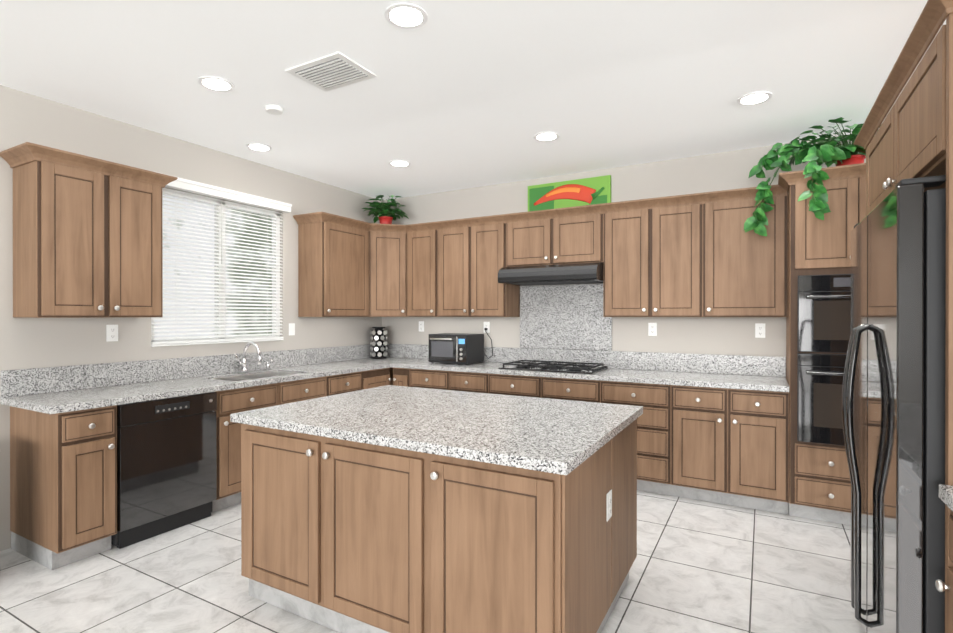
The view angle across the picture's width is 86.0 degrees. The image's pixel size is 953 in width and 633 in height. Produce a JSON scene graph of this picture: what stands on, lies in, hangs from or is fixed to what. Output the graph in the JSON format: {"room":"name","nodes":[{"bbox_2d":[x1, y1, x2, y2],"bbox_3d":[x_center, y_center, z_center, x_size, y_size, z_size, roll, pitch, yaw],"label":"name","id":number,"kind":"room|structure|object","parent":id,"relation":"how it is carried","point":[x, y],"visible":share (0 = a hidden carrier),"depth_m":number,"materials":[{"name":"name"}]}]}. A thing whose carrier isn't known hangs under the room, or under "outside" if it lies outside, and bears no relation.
{"room":"kitchen","nodes":[
{"label":"kitchen","id":0,"kind":"room"},
{"bbox_2d":[0,85,381,550],"bbox_3d":[-2.996,0.007,2.889,0.150,2.770,7.690,0,0,29],"label":"wall","id":1,"kind":"structure","parent":0,"point":[27,343],"depth_m":3.63,"materials":[{"name":"grey paint"}]},
{"bbox_2d":[0,142,177,317],"bbox_3d":[-2.458,-0.487,3.294,0.386,0.977,0.837,0,0,29],"label":"upper cabinet","id":2,"kind":"object","parent":1,"relation":"attached to","point":[87,236],"visible":1,"depth_m":3.11,"materials":[{"name":"brown wood"}]},
{"bbox_2d":[106,325,117,341],"bbox_3d":[-2.531,0.110,3.551,0.008,0.116,0.072,0,0,29],"label":"electrical outlet","id":3,"kind":"object","parent":1,"relation":"attached to","point":[111,332],"visible":1,"depth_m":3.54,"materials":[{"name":"white plastic"}]},
{"bbox_2d":[151,188,283,346],"bbox_3d":[-2.156,-0.387,4.320,0.112,1.210,1.190,0,0,29],"label":"window","id":4,"kind":"structure","parent":1,"relation":"in","point":[215,212],"depth_m":4.32,"materials":[{"name":"white plastic"}]},
{"bbox_2d":[151,172,291,344],"bbox_3d":[-2.087,-0.430,4.289,0.102,1.264,1.245,0,0,29],"label":"window blinds","id":5,"kind":"object","parent":4,"relation":"attached to","point":[186,185],"visible":0.88,"depth_m":4.25,"materials":[{"name":"white plastic"}]},
{"bbox_2d":[289,323,294,335],"bbox_3d":[-1.771,0.117,4.902,0.010,0.116,0.072,0,0,29],"label":"light switch","id":6,"kind":"object","parent":1,"relation":"attached to","point":[291,328],"visible":1,"depth_m":4.90,"materials":[{"name":"white plastic"}]},
{"bbox_2d":[297,212,372,316],"bbox_3d":[-1.394,-0.492,5.185,0.388,0.977,0.704,0,0,29],"label":"upper cabinet","id":7,"kind":"object","parent":1,"relation":"attached to","point":[335,252],"depth_m":4.96,"materials":[{"name":"brown wood"}]},
{"bbox_2d":[0,490,864,632],"bbox_3d":[-0.292,1.456,0.886,8.530,0.120,8.840,0,0,29],"label":"floor","id":8,"kind":"structure","parent":0,"point":[698,566],"depth_m":2.67,"materials":[{"name":"tile"}]},
{"bbox_2d":[10,405,116,569],"bbox_3d":[-2.461,0.955,3.047,0.627,0.872,0.295,0,0,29],"label":"base cabinet","id":9,"kind":"object","parent":8,"relation":"on","point":[63,489],"depth_m":2.90,"materials":[{"name":"brown wood"}]},
{"bbox_2d":[111,392,216,548],"bbox_3d":[-2.227,0.955,3.445,0.624,0.871,0.614,0,0,29],"label":"dishwasher","id":10,"kind":"object","parent":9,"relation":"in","point":[166,467],"visible":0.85,"depth_m":3.25,"materials":[{"name":"black metal"}]},
{"bbox_2d":[211,391,329,512],"bbox_3d":[-1.827,1.046,4.176,0.627,0.685,1.036,0,0,29],"label":"base cabinet","id":11,"kind":"object","parent":8,"relation":"on","point":[228,434],"depth_m":3.68,"materials":[{"name":"brown wood"}]},
{"bbox_2d":[278,371,365,395],"bbox_3d":[-1.464,0.951,4.821,0.627,0.872,0.445,0,0,29],"label":"base cabinet","id":12,"kind":"object","parent":8,"relation":"on","point":[348,382],"depth_m":4.50,"materials":[{"name":"brown wood"}]},
{"bbox_2d":[366,367,392,388],"bbox_3d":[-1.250,0.950,5.202,0.627,0.872,0.430,0,0,29],"label":"base cabinet","id":13,"kind":"object","parent":8,"relation":"on","point":[377,377],"depth_m":5.09,"materials":[{"name":"brown wood"}]},
{"bbox_2d":[1,344,388,413],"bbox_3d":[-1.857,0.415,4.104,0.641,0.200,2.820,0,0,29],"label":"countertop","id":14,"kind":"structure","parent":13,"relation":"on","point":[61,389],"depth_m":3.61,"materials":[{"name":"stone"}]},
{"bbox_2d":[234,342,272,372],"bbox_3d":[-1.870,0.339,4.391,0.247,0.266,0.361,0,0,29],"label":"faucet","id":15,"kind":"object","parent":14,"relation":"on","point":[243,362],"visible":1,"depth_m":4.35,"materials":[{"name":"silver metal"}]},
{"bbox_2d":[212,371,297,380],"bbox_3d":[-1.793,0.588,4.204,0.396,0.202,0.716,0,0,29],"label":"sink basin","id":16,"kind":"object","parent":14,"relation":"in","point":[254,376],"visible":0.04,"depth_m":4.40,"materials":[{"name":"silver metal"}]},
{"bbox_2d":[370,327,387,358],"bbox_3d":[-1.114,0.290,5.830,0.193,0.358,0.193,0,0,29],"label":"spice rack","id":17,"kind":"object","parent":14,"relation":"on","point":[378,347],"visible":1,"depth_m":5.77,"materials":[{"name":"black metal"}]},
{"bbox_2d":[386,284,788,391],"bbox_3d":[0.507,0.100,4.775,4.106,0.826,0.666,0,0,29],"label":"countertop","id":18,"kind":"structure","parent":13,"relation":"on","point":[557,322],"depth_m":4.79,"materials":[{"name":"stone"}]},
{"bbox_2d":[429,333,483,364],"bbox_3d":[-0.218,0.321,5.230,0.460,0.298,0.388,0,0,29],"label":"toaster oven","id":19,"kind":"object","parent":18,"relation":"on","point":[463,348],"visible":1,"depth_m":5.10,"materials":[{"name":"black metal"}]},
{"bbox_2d":[484,328,492,357],"bbox_3d":[0.118,0.272,5.316,0.107,0.318,0.089,0,0,29],"label":"cord","id":20,"kind":"object","parent":19,"relation":"attached to","point":[485,329],"visible":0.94,"depth_m":5.32,"materials":[{"name":"black plastic"}]},
{"bbox_2d":[498,360,607,373],"bbox_3d":[0.708,0.447,4.668,0.887,0.048,0.510,0,0,29],"label":"gas cooktop","id":21,"kind":"object","parent":18,"relation":"in","point":[568,367],"visible":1,"depth_m":4.58,"materials":[{"name":"black metal"}]},
{"bbox_2d":[393,368,408,386],"bbox_3d":[-0.619,0.949,5.433,0.215,0.872,0.627,0,0,29],"label":"base cabinet","id":22,"kind":"object","parent":8,"relation":"on","point":[400,375],"depth_m":5.16,"materials":[{"name":"brown wood"}]},
{"bbox_2d":[230,421,636,632],"bbox_3d":[-0.158,0.956,2.633,1.682,0.873,1.248,0,0,29],"label":"kitchen island","id":23,"kind":"object","parent":8,"relation":"on","point":[392,509],"depth_m":2.05,"materials":[{"name":"wood"}]},
{"bbox_2d":[230,385,641,476],"bbox_3d":[-0.163,0.498,2.634,1.740,0.040,1.220,0,0,29],"label":"island countertop","id":24,"kind":"structure","parent":23,"relation":"on","point":[546,433],"depth_m":2.35,"materials":[{"name":"grey stone"}]},
{"bbox_2d":[607,489,611,521],"bbox_3d":[0.576,0.813,2.208,0.008,0.116,0.072,0,0,29],"label":"outlet","id":25,"kind":"object","parent":23,"relation":"attached to","point":[609,504],"visible":1,"depth_m":2.20,"materials":[{"name":"white plastic"}]},
{"bbox_2d":[409,369,488,392],"bbox_3d":[-0.135,0.950,5.161,0.895,0.872,0.627,0,0,29],"label":"base cabinet","id":26,"kind":"object","parent":8,"relation":"on","point":[420,378],"depth_m":4.89,"materials":[{"name":"brown wood"}]},
{"bbox_2d":[489,374,600,402],"bbox_3d":[0.706,0.951,4.688,1.036,0.872,0.627,0,0,29],"label":"base cabinet","id":27,"kind":"object","parent":8,"relation":"on","point":[516,385],"depth_m":4.39,"materials":[{"name":"brown wood"}]},
{"bbox_2d":[601,381,672,495],"bbox_3d":[1.395,0.952,4.301,0.544,0.872,0.627,0,0,29],"label":"base cabinet","id":28,"kind":"object","parent":8,"relation":"on","point":[655,425],"depth_m":3.97,"materials":[{"name":"brown wood"}]},
{"bbox_2d":[673,385,788,514],"bbox_3d":[1.969,0.953,3.978,0.773,0.872,0.627,0,0,29],"label":"base cabinet","id":29,"kind":"object","parent":8,"relation":"on","point":[726,446],"depth_m":3.70,"materials":[{"name":"brown wood"}]},
{"bbox_2d":[778,163,865,524],"bbox_3d":[2.625,0.202,3.574,0.892,2.376,0.686,0,0,29],"label":"tall cabinet","id":30,"kind":"object","parent":8,"relation":"on","point":[819,481],"visible":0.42,"depth_m":3.43,"materials":[{"name":"brown wood"}]},
{"bbox_2d":[744,117,880,235],"bbox_3d":[2.451,-0.971,3.594,0.862,0.773,0.626,0,0,-15],"label":"pothos","id":31,"kind":"object","parent":30,"relation":"on","point":[829,152],"visible":0.92,"depth_m":3.55,"materials":[{"name":"green plant"}]},
{"bbox_2d":[797,274,850,445],"bbox_3d":[2.467,0.281,3.293,0.670,1.130,0.086,0,0,29],"label":"double wall oven","id":32,"kind":"object","parent":30,"relation":"in","point":[823,313],"visible":0.46,"depth_m":3.40,"materials":[{"name":"black"}]},
{"bbox_2d":[842,175,945,632],"bbox_3d":[1.801,0.484,1.838,0.775,1.820,0.961,0,0,29],"label":"refrigerator","id":33,"kind":"object","parent":8,"relation":"on","point":[893,404],"visible":1,"depth_m":1.57,"materials":[{"name":"black metal"}]},
{"bbox_2d":[935,510,952,632],"bbox_3d":[1.490,0.960,1.091,0.621,0.872,0.520,0,0,29],"label":"base cabinet","id":34,"kind":"object","parent":8,"relation":"on","point":[940,585],"visible":0.98,"depth_m":1.39,"materials":[{"name":"brown wood"}]},
{"bbox_2d":[939,484,952,511],"bbox_3d":[1.225,0.423,0.632,0.635,0.200,1.578,0,0,29],"label":"countertop","id":35,"kind":"structure","parent":34,"relation":"on","point":[946,494],"depth_m":1.42,"materials":[{"name":"stone"}]},
{"bbox_2d":[0,0,945,199],"bbox_3d":[0.184,-1.434,1.012,7.830,0.120,8.140,0,0,29],"label":"ceiling","id":36,"kind":"structure","parent":0,"point":[453,95],"depth_m":2.92,"materials":[{"name":"white paint"}]},
{"bbox_2d":[198,76,234,91],"bbox_3d":[-1.533,-1.373,3.009,0.196,0.008,0.196,0,0,29],"label":"recessed light","id":37,"kind":"object","parent":36,"relation":"in","point":[214,83],"visible":0.92,"depth_m":3.00,"materials":[{"name":"white"}]},
{"bbox_2d":[246,143,271,151],"bbox_3d":[-1.760,-1.376,4.135,0.196,0.008,0.196,0,0,29],"label":"recessed light","id":38,"kind":"object","parent":36,"relation":"in","point":[258,147],"visible":0.98,"depth_m":4.13,"materials":[{"name":"white"}]},
{"bbox_2d":[264,104,283,114],"bbox_3d":[-1.330,-1.363,3.359,0.120,0.028,0.120,0,0,29],"label":"smoke detector","id":39,"kind":"object","parent":36,"relation":"attached to","point":[273,109],"visible":1,"depth_m":3.33,"materials":[{"name":"white plastic"}]},
{"bbox_2d":[285,51,376,91],"bbox_3d":[-0.814,-1.369,2.869,0.400,0.015,0.300,0,0,29],"label":"ceiling vent","id":40,"kind":"object","parent":36,"relation":"in","point":[332,71],"visible":1,"depth_m":2.84,"materials":[{"name":"white plastic"}]},
{"bbox_2d":[389,160,410,166],"bbox_3d":[-0.687,-1.377,4.576,0.196,0.008,0.196,0,0,29],"label":"recessed light","id":41,"kind":"object","parent":36,"relation":"in","point":[399,163],"visible":0.96,"depth_m":4.56,"materials":[{"name":"white"}]},
{"bbox_2d":[384,3,427,28],"bbox_3d":[-0.321,-1.371,2.329,0.196,0.008,0.196,0,0,29],"label":"recessed light","id":42,"kind":"object","parent":36,"relation":"in","point":[406,15],"visible":1,"depth_m":2.32,"materials":[{"name":"white"}]},
{"bbox_2d":[534,132,559,140],"bbox_3d":[0.534,-1.375,3.890,0.196,0.008,0.196,0,0,29],"label":"recessed light","id":43,"kind":"object","parent":36,"relation":"in","point":[546,136],"visible":1,"depth_m":3.88,"materials":[{"name":"white"}]},
{"bbox_2d":[737,91,771,104],"bbox_3d":[1.746,-1.373,3.209,0.196,0.008,0.196,0,0,29],"label":"recessed light","id":44,"kind":"object","parent":36,"relation":"in","point":[754,98],"visible":0.98,"depth_m":3.20,"materials":[{"name":"white"}]},
{"bbox_2d":[382,132,876,356],"bbox_3d":[2.068,0.003,4.368,7.230,2.770,0.150,0,0,29],"label":"wall","id":45,"kind":"structure","parent":0,"point":[729,170],"depth_m":4.59,"materials":[{"name":"grey paint"}]},
{"bbox_2d":[373,223,404,316],"bbox_3d":[-1.004,-0.493,5.655,0.608,0.977,0.608,0,0,29],"label":"upper cabinet","id":46,"kind":"object","parent":45,"relation":"attached to","point":[388,239],"depth_m":5.42,"materials":[{"name":"brown wood"}]},
{"bbox_2d":[362,195,408,223],"bbox_3d":[-1.014,-1.165,5.649,0.465,0.363,0.528,0,0,29],"label":"potted plant","id":47,"kind":"object","parent":46,"relation":"on","point":[385,212],"visible":0.98,"depth_m":5.61,"materials":[{"name":"green plant"}]},
{"bbox_2d":[405,222,436,316],"bbox_3d":[-0.536,-0.493,5.519,0.449,0.977,0.388,0,0,29],"label":"upper cabinet","id":48,"kind":"object","parent":45,"relation":"attached to","point":[420,238],"depth_m":5.38,"materials":[{"name":"brown wood"}]},
{"bbox_2d":[419,321,423,331],"bbox_3d":[-0.627,0.105,5.789,0.072,0.116,0.008,0,0,29],"label":"electrical outlet","id":49,"kind":"object","parent":45,"relation":"attached to","point":[421,326],"visible":1,"depth_m":5.78,"materials":[{"name":"white plastic"}]},
{"bbox_2d":[437,214,519,316],"bbox_3d":[0.016,-0.492,5.236,0.790,0.977,0.341,0,0,29],"label":"upper cabinet","id":50,"kind":"object","parent":45,"relation":"attached to","point":[470,251],"depth_m":5.07,"materials":[{"name":"brown wood"}]},
{"bbox_2d":[484,322,489,332],"bbox_3d":[0.106,0.106,5.378,0.072,0.116,0.008,0,0,29],"label":"electrical outlet","id":51,"kind":"object","parent":45,"relation":"attached to","point":[487,325],"visible":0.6,"depth_m":5.37,"materials":[{"name":"white plastic"}]},
{"bbox_2d":[498,262,602,285],"bbox_3d":[0.727,-0.396,4.737,0.932,0.164,0.514,0,0,29],"label":"range hood","id":52,"kind":"object","parent":45,"relation":"attached to","point":[579,273],"visible":0.85,"depth_m":4.52,"materials":[{"name":"black metal"}]},
{"bbox_2d":[505,204,604,266],"bbox_3d":[0.770,-0.731,4.812,0.940,0.497,0.341,0,0,29],"label":"upper cabinet","id":53,"kind":"object","parent":45,"relation":"attached to","point":[571,235],"depth_m":4.64,"materials":[{"name":"brown wood"}]},
{"bbox_2d":[528,175,610,211],"bbox_3d":[0.879,-1.163,4.924,0.830,0.300,0.036,0,0,29],"label":"painting","id":54,"kind":"object","parent":45,"relation":"attached to","point":[581,192],"visible":0.96,"depth_m":4.90,"materials":[{"name":"green paper"}]},
{"bbox_2d":[648,323,656,335],"bbox_3d":[1.570,0.108,4.554,0.072,0.116,0.008,0,0,29],"label":"electrical outlet","id":55,"kind":"object","parent":45,"relation":"attached to","point":[652,329],"visible":1,"depth_m":4.55,"materials":[{"name":"white plastic"}]},
{"bbox_2d":[603,192,704,316],"bbox_3d":[1.526,-0.490,4.387,0.795,0.977,0.341,0,0,29],"label":"upper cabinet","id":56,"kind":"object","parent":45,"relation":"attached to","point":[703,254],"depth_m":4.21,"materials":[{"name":"brown wood"}]},
{"bbox_2d":[705,184,787,316],"bbox_3d":[2.124,-0.489,4.051,0.578,0.977,0.341,0,0,29],"label":"upper cabinet","id":57,"kind":"object","parent":45,"relation":"attached to","point":[746,274],"depth_m":3.90,"materials":[{"name":"brown wood"}]},
{"bbox_2d":[755,323,764,337],"bbox_3d":[2.303,0.109,4.143,0.072,0.116,0.008,0,0,29],"label":"electrical outlet","id":58,"kind":"object","parent":45,"relation":"attached to","point":[759,330],"visible":1,"depth_m":4.14,"materials":[{"name":"white plastic"}]},
{"bbox_2d":[862,96,952,219],"bbox_3d":[2.099,-0.705,2.167,0.618,0.447,0.714,0,0,29],"label":"upper cabinet","id":59,"kind":"object","parent":0,"relation":"attached to","point":[875,146],"depth_m":2.36,"materials":[{"name":"brown wood"}]},
{"bbox_2d":[886,0,952,199],"bbox_3d":[1.809,-0.703,1.652,0.618,0.447,0.713,0,0,29],"label":"upper cabinet","id":60,"kind":"object","parent":0,"relation":"attached to","point":[912,137],"depth_m":1.67,"materials":[{"name":"brown wood"}]},
{"label":"outside","id":61,"kind":"structure","parent":0,"visible":0},
{"bbox_2d":[154,195,271,339],"bbox_3d":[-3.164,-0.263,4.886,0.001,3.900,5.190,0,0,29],"label":"window glass","id":62,"kind":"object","parent":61,"point":[192,230],"depth_m":5.43,"materials":[{"name":"clear glass"}]}
]}

